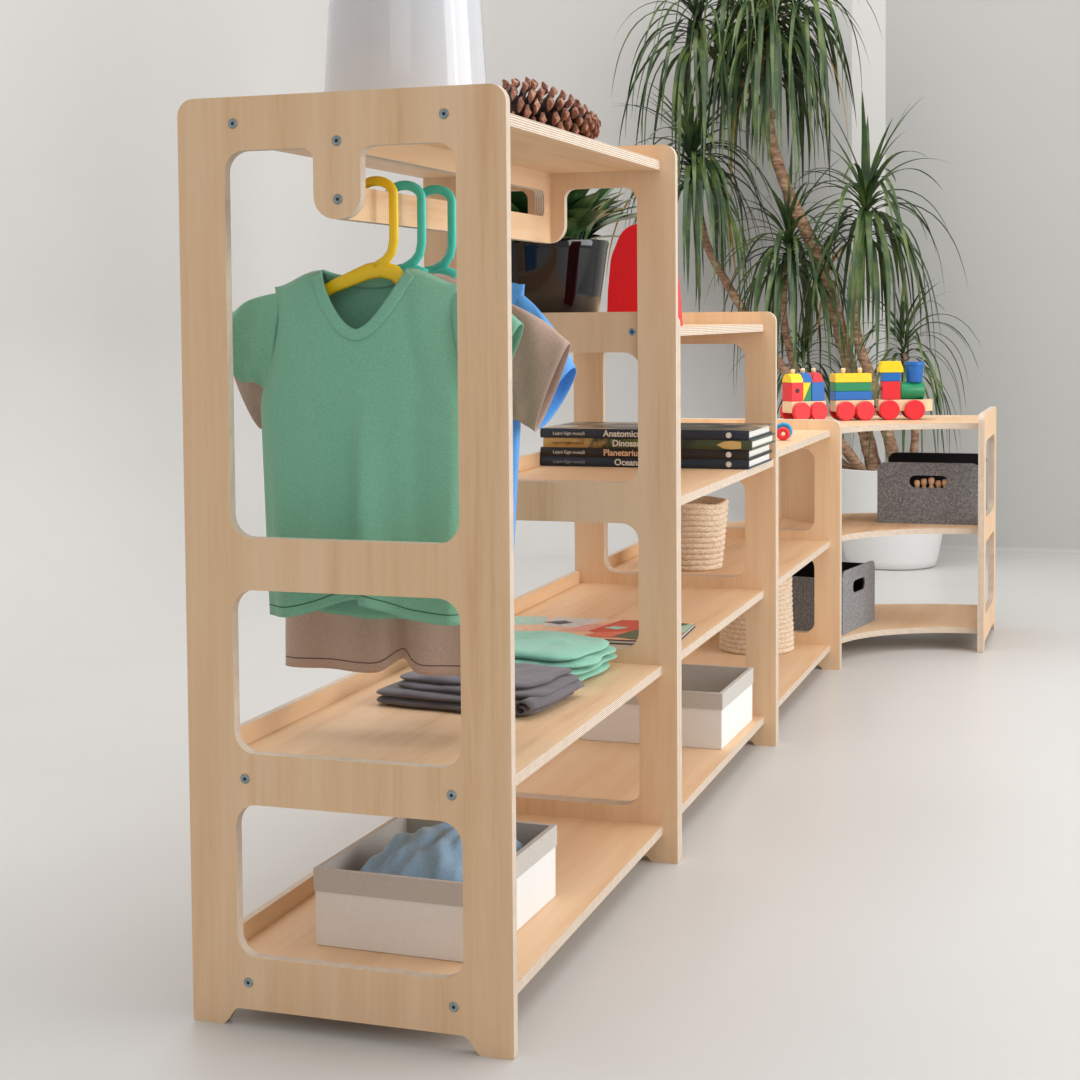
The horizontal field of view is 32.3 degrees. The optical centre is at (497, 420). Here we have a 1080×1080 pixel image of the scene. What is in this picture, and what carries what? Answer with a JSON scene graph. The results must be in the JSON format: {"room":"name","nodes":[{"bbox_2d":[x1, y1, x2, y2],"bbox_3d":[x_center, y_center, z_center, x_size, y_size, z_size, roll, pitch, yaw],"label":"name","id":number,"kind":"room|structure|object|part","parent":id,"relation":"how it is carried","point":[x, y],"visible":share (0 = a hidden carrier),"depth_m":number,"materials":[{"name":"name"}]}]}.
{"room":"children's room","nodes":[
{"label":"children's room","id":0,"kind":"room"},
{"bbox_2d":[0,0,489,700],"bbox_3d":[-2.025,-0.856,2.784,1.282,3.204,9.930,1,3,19],"label":"wall","id":1,"kind":"structure","parent":0,"point":[93,572],"depth_m":6.47,"materials":[{"name":"white paint"}]},
{"bbox_2d":[0,550,1079,1079],"bbox_3d":[0.642,0.763,2.026,6.850,0.001,10.050,1,3,19],"label":"floor","id":2,"kind":"structure","parent":0,"point":[888,888],"depth_m":2.88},
{"bbox_2d":[177,83,679,1059],"bbox_3d":[-0.050,0.159,2.649,0.426,1.150,0.849,1,3,19],"label":"rack","id":3,"kind":"object","parent":2,"relation":"on","point":[332,747],"visible":0.94,"depth_m":2.30,"materials":[{"name":"brown wood"}]},
{"bbox_3d":[-0.184,0.182,2.257,0.426,1.150,0.015,1,3,19],"label":"panel","id":4,"kind":"part","parent":3,"relation":"part of","materials":[{"name":"brown wood"}]},
{"bbox_2d":[325,176,403,295],"bbox_3d":[-0.163,-0.219,2.324,0.206,0.170,0.010,1,3,19],"label":"clothes hanger","id":5,"kind":"object","parent":3,"relation":"hanging from","point":[382,267],"visible":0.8,"depth_m":2.31,"materials":[{"name":"yellow plastic"}]},
{"bbox_3d":[-0.163,-0.167,2.327,0.206,0.065,0.010,1,3,19],"label":"shoulder arm","id":6,"kind":"part","parent":5,"relation":"part of","materials":[{"name":"yellow plastic"}]},
{"bbox_2d":[232,268,522,625],"bbox_3d":[-0.164,0.033,2.337,0.408,0.446,0.098,1,4,26],"label":"t-shirt","id":7,"kind":"object","parent":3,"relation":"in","point":[359,382],"visible":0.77,"depth_m":2.31,"materials":[{"name":"green fabric"}]},
{"bbox_2d":[324,0,486,91],"bbox_3d":[-0.123,-0.477,2.507,0.225,0.187,0.225,1,3,19],"label":"ceramic pot","id":8,"kind":"object","parent":3,"relation":"on","point":[372,44],"visible":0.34,"depth_m":2.41,"materials":[{"name":"white ceramic"}]},
{"bbox_2d":[385,180,427,271],"bbox_3d":[-0.150,-0.224,2.409,0.206,0.170,0.010,1,3,19],"label":"clothes hanger","id":9,"kind":"object","parent":3,"relation":"hanging from","point":[411,186],"visible":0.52,"depth_m":2.39,"materials":[{"name":"teal plastic"}]},
{"bbox_2d":[233,273,570,675],"bbox_3d":[-0.136,0.069,2.473,0.486,0.528,0.096,1,3,22],"label":"t-shirt","id":10,"kind":"object","parent":9,"relation":"hanging from","point":[316,639],"visible":0.13,"depth_m":2.44,"materials":[{"name":"beige fabric"}]},
{"bbox_3d":[-0.149,-0.172,2.412,0.206,0.065,0.010,1,3,19],"label":"shoulder arm","id":11,"kind":"part","parent":9,"relation":"part of","materials":[{"name":"teal plastic"}]},
{"bbox_2d":[313,817,556,961],"bbox_3d":[-0.078,0.629,2.540,0.234,0.102,0.300,1,3,20],"label":"storage box","id":12,"kind":"object","parent":3,"relation":"on","point":[357,909],"visible":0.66,"depth_m":2.42,"materials":[{"name":"white fabric"}]},
{"bbox_2d":[360,822,523,881],"bbox_3d":[-0.078,0.606,2.538,0.212,0.125,0.276,1,3,20],"label":"cloth","id":13,"kind":"object","parent":12,"relation":"in","point":[433,852],"visible":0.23,"depth_m":2.47,"materials":[{"name":"blue fabric"}]},
{"bbox_2d":[423,185,456,278],"bbox_3d":[-0.113,-0.229,2.492,0.206,0.170,0.010,1,3,19],"label":"clothes hanger","id":14,"kind":"object","parent":3,"relation":"hanging from","point":[441,267],"visible":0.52,"depth_m":2.47,"materials":[{"name":"teal plastic"}]},
{"bbox_3d":[-0.112,-0.177,2.495,0.206,0.065,0.010,1,3,19],"label":"shoulder arm","id":15,"kind":"part","parent":14,"relation":"part of","materials":[{"name":"teal plastic"}]},
{"bbox_2d":[512,283,576,547],"bbox_3d":[-0.092,0.050,2.564,0.416,0.504,0.087,1,3,19],"label":"t-shirt","id":16,"kind":"object","parent":14,"relation":"hanging from","point":[518,298],"visible":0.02,"depth_m":2.52,"materials":[{"name":"blue fabric"}]},
{"bbox_3d":[-0.054,-0.320,2.623,0.015,0.111,0.817,1,3,19],"label":"hanging rail","id":17,"kind":"part","parent":3,"relation":"part of","materials":[{"name":"brown wood"}]},
{"bbox_2d":[247,663,661,785],"bbox_3d":[-0.059,0.420,2.668,0.401,0.015,0.817,1,3,19],"label":"shelf","id":18,"kind":"object","parent":3,"relation":"attached to","point":[349,721],"depth_m":2.52,"materials":[{"name":"brown wood"}]},
{"bbox_2d":[247,813,662,992],"bbox_3d":[-0.056,0.679,2.683,0.401,0.015,0.817,1,3,19],"label":"shelf","id":19,"kind":"object","parent":3,"relation":"attached to","point":[594,852],"depth_m":2.54,"materials":[{"name":"brown wood"}]},
{"bbox_2d":[274,113,659,177],"bbox_3d":[-0.066,-0.383,2.624,0.401,0.015,0.817,1,3,19],"label":"shelf","id":20,"kind":"object","parent":3,"relation":"attached to","point":[537,149],"depth_m":2.46,"materials":[{"name":"brown wood"}]},
{"bbox_2d":[376,663,584,715],"bbox_3d":[-0.025,0.387,2.730,0.274,0.044,0.212,1,3,24],"label":"folded clothes","id":21,"kind":"object","parent":3,"relation":"on","point":[538,688],"visible":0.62,"depth_m":2.67,"materials":[{"name":"grey fabric"}]},
{"bbox_2d":[502,77,600,138],"bbox_3d":[0.073,-0.442,2.657,0.152,0.095,0.113,-1,3,-2],"label":"pine cone","id":22,"kind":"object","parent":3,"relation":"on","point":[578,120],"visible":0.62,"depth_m":2.63,"materials":[{"name":"brown plant"}]},
{"bbox_3d":[0.086,0.136,3.043,0.426,1.150,0.015,1,3,19],"label":"panel","id":23,"kind":"part","parent":3,"relation":"part of","materials":[{"name":"brown wood"}]},
{"bbox_2d":[514,630,616,680],"bbox_3d":[0.043,0.369,2.933,0.273,0.054,0.222,1,3,23],"label":"shirt","id":24,"kind":"object","parent":3,"relation":"on","point":[586,656],"visible":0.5,"depth_m":2.87,"materials":[{"name":"green fabric"}]},
{"bbox_2d":[514,312,776,859],"bbox_3d":[0.229,0.243,3.463,0.426,0.887,0.859,1,3,19],"label":"bookcase","id":25,"kind":"object","parent":2,"relation":"on","point":[593,770],"visible":0.4,"depth_m":3.68,"materials":[{"name":"brown wood"}]},
{"bbox_2d":[416,188,636,312],"bbox_3d":[0.046,-0.307,3.402,0.412,0.272,0.444,1,3,19],"label":"potted plant","id":26,"kind":"object","parent":25,"relation":"on","point":[567,274],"visible":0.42,"depth_m":3.30,"materials":[{"name":"green plant"}]},
{"bbox_3d":[0.074,-0.249,3.406,0.260,0.155,0.260,1,3,19],"label":"pot","id":27,"kind":"part","parent":26,"relation":"part of","materials":[{"name":"black plastic"}]},
{"bbox_3d":[0.092,0.266,3.065,0.426,0.887,0.015,1,3,19],"label":"panel","id":28,"kind":"part","parent":25,"relation":"part of","materials":[{"name":"brown wood"}]},
{"bbox_2d":[514,616,694,644],"bbox_3d":[0.168,0.370,3.300,0.333,0.009,0.205,0,3,16],"label":"picture book","id":29,"kind":"object","parent":25,"relation":"on","point":[624,632],"visible":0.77,"depth_m":3.31,"materials":[{"name":"multicoloured paper"}]},
{"bbox_3d":[0.218,0.373,3.474,0.401,0.015,0.828,1,3,19],"label":"shelf","id":30,"kind":"part","parent":25,"relation":"part of","materials":[{"name":"brown wood"}]},
{"bbox_3d":[0.221,0.632,3.489,0.401,0.015,0.828,1,3,19],"label":"shelf","id":31,"kind":"part","parent":25,"relation":"part of","materials":[{"name":"brown wood"}]},
{"bbox_2d":[607,224,682,325],"bbox_3d":[0.256,-0.253,3.243,0.126,0.177,0.045,0,3,15],"label":"board","id":32,"kind":"object","parent":25,"relation":"on","point":[622,285],"visible":0.4,"depth_m":3.23,"materials":[{"name":"plastic"}]},
{"bbox_3d":[0.225,0.105,3.456,0.421,0.015,0.828,1,3,19],"label":"shelf","id":33,"kind":"part","parent":25,"relation":"part of","materials":[{"name":"brown wood"}]},
{"bbox_2d":[540,451,771,468],"bbox_3d":[0.317,0.074,3.697,0.412,0.018,0.239,1,3,19],"label":"book","id":34,"kind":"object","parent":25,"relation":"on","point":[544,460],"visible":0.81,"depth_m":3.60,"materials":[{"name":"black paper"}]},
{"bbox_2d":[540,443,771,459],"bbox_3d":[0.317,0.056,3.696,0.412,0.018,0.239,1,3,19],"label":"book","id":35,"kind":"object","parent":34,"relation":"on","point":[544,451],"visible":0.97,"depth_m":3.60,"materials":[{"name":"black paper"}]},
{"bbox_2d":[543,433,774,449],"bbox_3d":[0.323,0.038,3.692,0.412,0.018,0.239,1,3,19],"label":"book","id":36,"kind":"object","parent":35,"relation":"on","point":[752,444],"visible":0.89,"depth_m":3.60,"materials":[{"name":"black paper"}]},
{"bbox_2d":[540,422,771,439],"bbox_3d":[0.317,0.019,3.694,0.412,0.018,0.239,1,3,19],"label":"book","id":37,"kind":"object","parent":36,"relation":"on","point":[615,430],"visible":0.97,"depth_m":3.62,"materials":[{"name":"black paper"}]},
{"bbox_2d":[581,664,752,749],"bbox_3d":[0.339,0.558,3.693,0.281,0.108,0.274,1,3,20],"label":"storage box","id":38,"kind":"object","parent":25,"relation":"on","point":[716,700],"visible":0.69,"depth_m":3.59,"materials":[{"name":"white fabric"}]},
{"bbox_3d":[0.366,0.220,3.861,0.426,0.887,0.015,1,3,19],"label":"panel","id":39,"kind":"part","parent":25,"relation":"part of","materials":[{"name":"brown wood"}]},
{"bbox_3d":[0.213,-0.167,3.444,0.401,0.015,0.828,1,3,19],"label":"shelf","id":40,"kind":"part","parent":25,"relation":"part of","materials":[{"name":"brown wood"}]},
{"bbox_2d":[606,418,840,743],"bbox_3d":[0.509,0.329,4.282,0.426,0.620,0.861,1,3,19],"label":"bookcase","id":41,"kind":"object","parent":2,"relation":"on","point":[820,544],"visible":0.32,"depth_m":4.60,"materials":[{"name":"brown wood"}]},
{"bbox_3d":[0.372,0.352,3.884,0.426,0.620,0.015,1,3,19],"label":"panel","id":42,"kind":"part","parent":41,"relation":"part of","materials":[{"name":"brown wood"}]},
{"bbox_2d":[681,496,728,570],"bbox_3d":[0.429,0.248,4.144,0.166,0.155,0.167,1,3,19],"label":"rope basket","id":43,"kind":"object","parent":41,"relation":"on","point":[704,518],"visible":0.54,"depth_m":4.08,"materials":[{"name":"fabric"}]},
{"bbox_3d":[0.497,0.325,4.286,0.401,0.015,0.830,1,3,19],"label":"shelf","id":44,"kind":"part","parent":41,"relation":"part of","materials":[{"name":"brown wood"}]},
{"bbox_3d":[0.500,0.585,4.301,0.401,0.015,0.830,1,3,19],"label":"shelf","id":45,"kind":"part","parent":41,"relation":"part of","materials":[{"name":"brown wood"}]},
{"bbox_2d":[719,576,793,654],"bbox_3d":[0.635,0.469,4.577,0.183,0.183,0.183,-3,4,-43],"label":"rope basket","id":46,"kind":"object","parent":41,"relation":"on","point":[732,636],"visible":0.34,"depth_m":4.52,"materials":[{"name":"fabric"}]},
{"bbox_3d":[0.646,0.305,4.682,0.426,0.620,0.015,1,3,19],"label":"panel","id":47,"kind":"part","parent":41,"relation":"part of","materials":[{"name":"brown wood"}]},
{"bbox_2d":[777,422,792,440],"bbox_3d":[0.650,0.024,4.239,0.040,0.040,0.029,0,3,11],"label":"toy","id":48,"kind":"object","parent":41,"relation":"on","point":[781,427],"visible":0.92,"depth_m":4.23,"materials":[{"name":"red paint"}]},
{"bbox_3d":[0.495,0.052,4.271,0.401,0.015,0.830,1,3,19],"label":"shelf","id":49,"kind":"part","parent":41,"relation":"part of","materials":[{"name":"brown wood"}]},
{"bbox_2d":[605,0,980,569],"bbox_3d":[1.006,-0.750,6.555,1.367,2.513,0.758,1,3,19],"label":"tree","id":50,"kind":"object","parent":2,"relation":"on","point":[763,60],"visible":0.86,"depth_m":6.53,"materials":[{"name":"green plant"}]},
{"bbox_3d":[1.381,0.333,6.539,0.420,0.347,0.420,1,3,19],"label":"pot","id":51,"kind":"part","parent":50,"relation":"part of","materials":[{"name":"white ceramic"}]},
{"bbox_2d":[693,407,995,666],"bbox_3d":[0.921,0.286,4.990,0.745,0.620,0.746,1,3,19],"label":"corner shelf","id":52,"kind":"object","parent":2,"relation":"on","point":[797,467],"visible":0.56,"depth_m":4.97,"materials":[{"name":"brown wood"}]},
{"bbox_3d":[0.651,0.305,4.697,0.426,0.620,0.015,1,3,19],"label":"panel","id":53,"kind":"part","parent":52,"relation":"part of","materials":[{"name":"brown wood"}]},
{"bbox_2d":[780,368,827,418],"bbox_3d":[0.828,-0.071,5.003,0.121,0.142,0.074,-2,3,-23],"label":"wagon","id":54,"kind":"object","parent":52,"relation":"on","point":[802,393],"visible":0.98,"depth_m":4.98,"materials":[{"name":"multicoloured wood"}]},
{"bbox_2d":[792,561,874,634],"bbox_3d":[0.842,0.452,4.933,0.235,0.173,0.268,1,4,29],"label":"box","id":55,"kind":"object","parent":52,"relation":"on","point":[858,579],"visible":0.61,"depth_m":4.82,"materials":[{"name":"grey fabric"}]},
{"bbox_3d":[0.917,0.282,4.998,0.728,0.015,0.728,1,3,19],"label":"shelf","id":56,"kind":"part","parent":52,"relation":"part of","materials":[{"name":"brown wood"}]},
{"bbox_2d":[829,368,875,420],"bbox_3d":[0.962,-0.073,5.033,0.122,0.141,0.074,-1,3,-8],"label":"wagon","id":57,"kind":"object","parent":52,"relation":"on","point":[851,396],"visible":1,"depth_m":5.01,"materials":[{"name":"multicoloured wood"}]},
{"bbox_3d":[0.914,0.008,4.982,0.728,0.015,0.728,1,3,19],"label":"shelf","id":58,"kind":"part","parent":52,"relation":"part of","materials":[{"name":"brown wood"}]},
{"bbox_2d":[875,361,932,419],"bbox_3d":[1.100,-0.083,5.040,0.148,0.157,0.074,0,3,2],"label":"engine","id":59,"kind":"object","parent":52,"relation":"on","point":[896,396],"visible":1,"depth_m":5.02,"materials":[{"name":"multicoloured wood"}]},
{"bbox_3d":[0.919,0.542,5.012,0.728,0.015,0.728,1,3,19],"label":"shelf","id":60,"kind":"part","parent":52,"relation":"part of","materials":[{"name":"brown wood"}]},
{"bbox_2d":[877,452,986,524],"bbox_3d":[1.183,0.181,5.070,0.268,0.173,0.235,1,3,19],"label":"box","id":61,"kind":"object","parent":52,"relation":"on","point":[898,500],"visible":0.9,"depth_m":4.97,"materials":[{"name":"grey fabric"}]},
{"bbox_2d":[914,480,919,487],"bbox_3d":[1.122,0.212,4.990,0.018,0.109,0.018,1,3,19],"label":"wooden peg","id":62,"kind":"object","parent":61,"relation":"in","point":[916,482],"visible":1,"depth_m":4.98,"materials":[{"name":"brown wood"}]},
{"bbox_2d":[921,478,926,487],"bbox_3d":[1.141,0.210,4.989,0.018,0.113,0.018,1,3,19],"label":"wooden peg","id":63,"kind":"object","parent":61,"relation":"in","point":[923,481],"visible":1,"depth_m":4.98,"materials":[{"name":"brown wood"}]},
{"bbox_2d":[928,477,934,487],"bbox_3d":[1.157,0.209,4.977,0.018,0.117,0.018,1,3,19],"label":"wooden peg","id":64,"kind":"object","parent":61,"relation":"in","point":[931,480],"visible":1,"depth_m":4.97,"materials":[{"name":"brown wood"}]},
{"bbox_2d":[935,480,941,487],"bbox_3d":[1.176,0.212,4.975,0.018,0.109,0.018,1,3,19],"label":"wooden peg","id":65,"kind":"object","parent":61,"relation":"in","point":[938,483],"visible":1,"depth_m":4.97,"materials":[{"name":"brown wood"}]},
{"bbox_2d":[942,479,947,487],"bbox_3d":[1.191,0.211,4.964,0.018,0.113,0.018,1,3,19],"label":"wooden peg","id":66,"kind":"object","parent":61,"relation":"in","point":[944,481],"visible":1,"depth_m":4.96,"materials":[{"name":"brown wood"}]},
{"bbox_3d":[1.318,0.281,5.023,0.015,0.620,0.426,1,3,19],"label":"panel","id":67,"kind":"part","parent":52,"relation":"part of","materials":[{"name":"brown wood"}]},
{"bbox_2d":[490,0,851,558],"bbox_3d":[0.509,-1.097,6.728,1.410,3.204,0.810,1,3,19],"label":"wall","id":68,"kind":"structure","parent":0,"point":[569,46],"depth_m":7.11,"materials":[{"name":"white paint"}]},
{"bbox_2d":[851,0,885,461],"bbox_3d":[1.375,-1.117,6.911,0.149,3.200,0.001,-2,3,-23],"label":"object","id":69,"kind":"structure","parent":68,"relation":"attached to","point":[873,75],"depth_m":6.91,"materials":[{"name":"white paint"}]},
{"bbox_2d":[885,0,1079,554],"bbox_3d":[3.463,-1.096,6.233,4.280,3.204,0.027,1,3,19],"label":"wall","id":70,"kind":"structure","parent":0,"point":[998,81],"depth_m":6.84,"materials":[{"name":"grey paint"}]}
]}

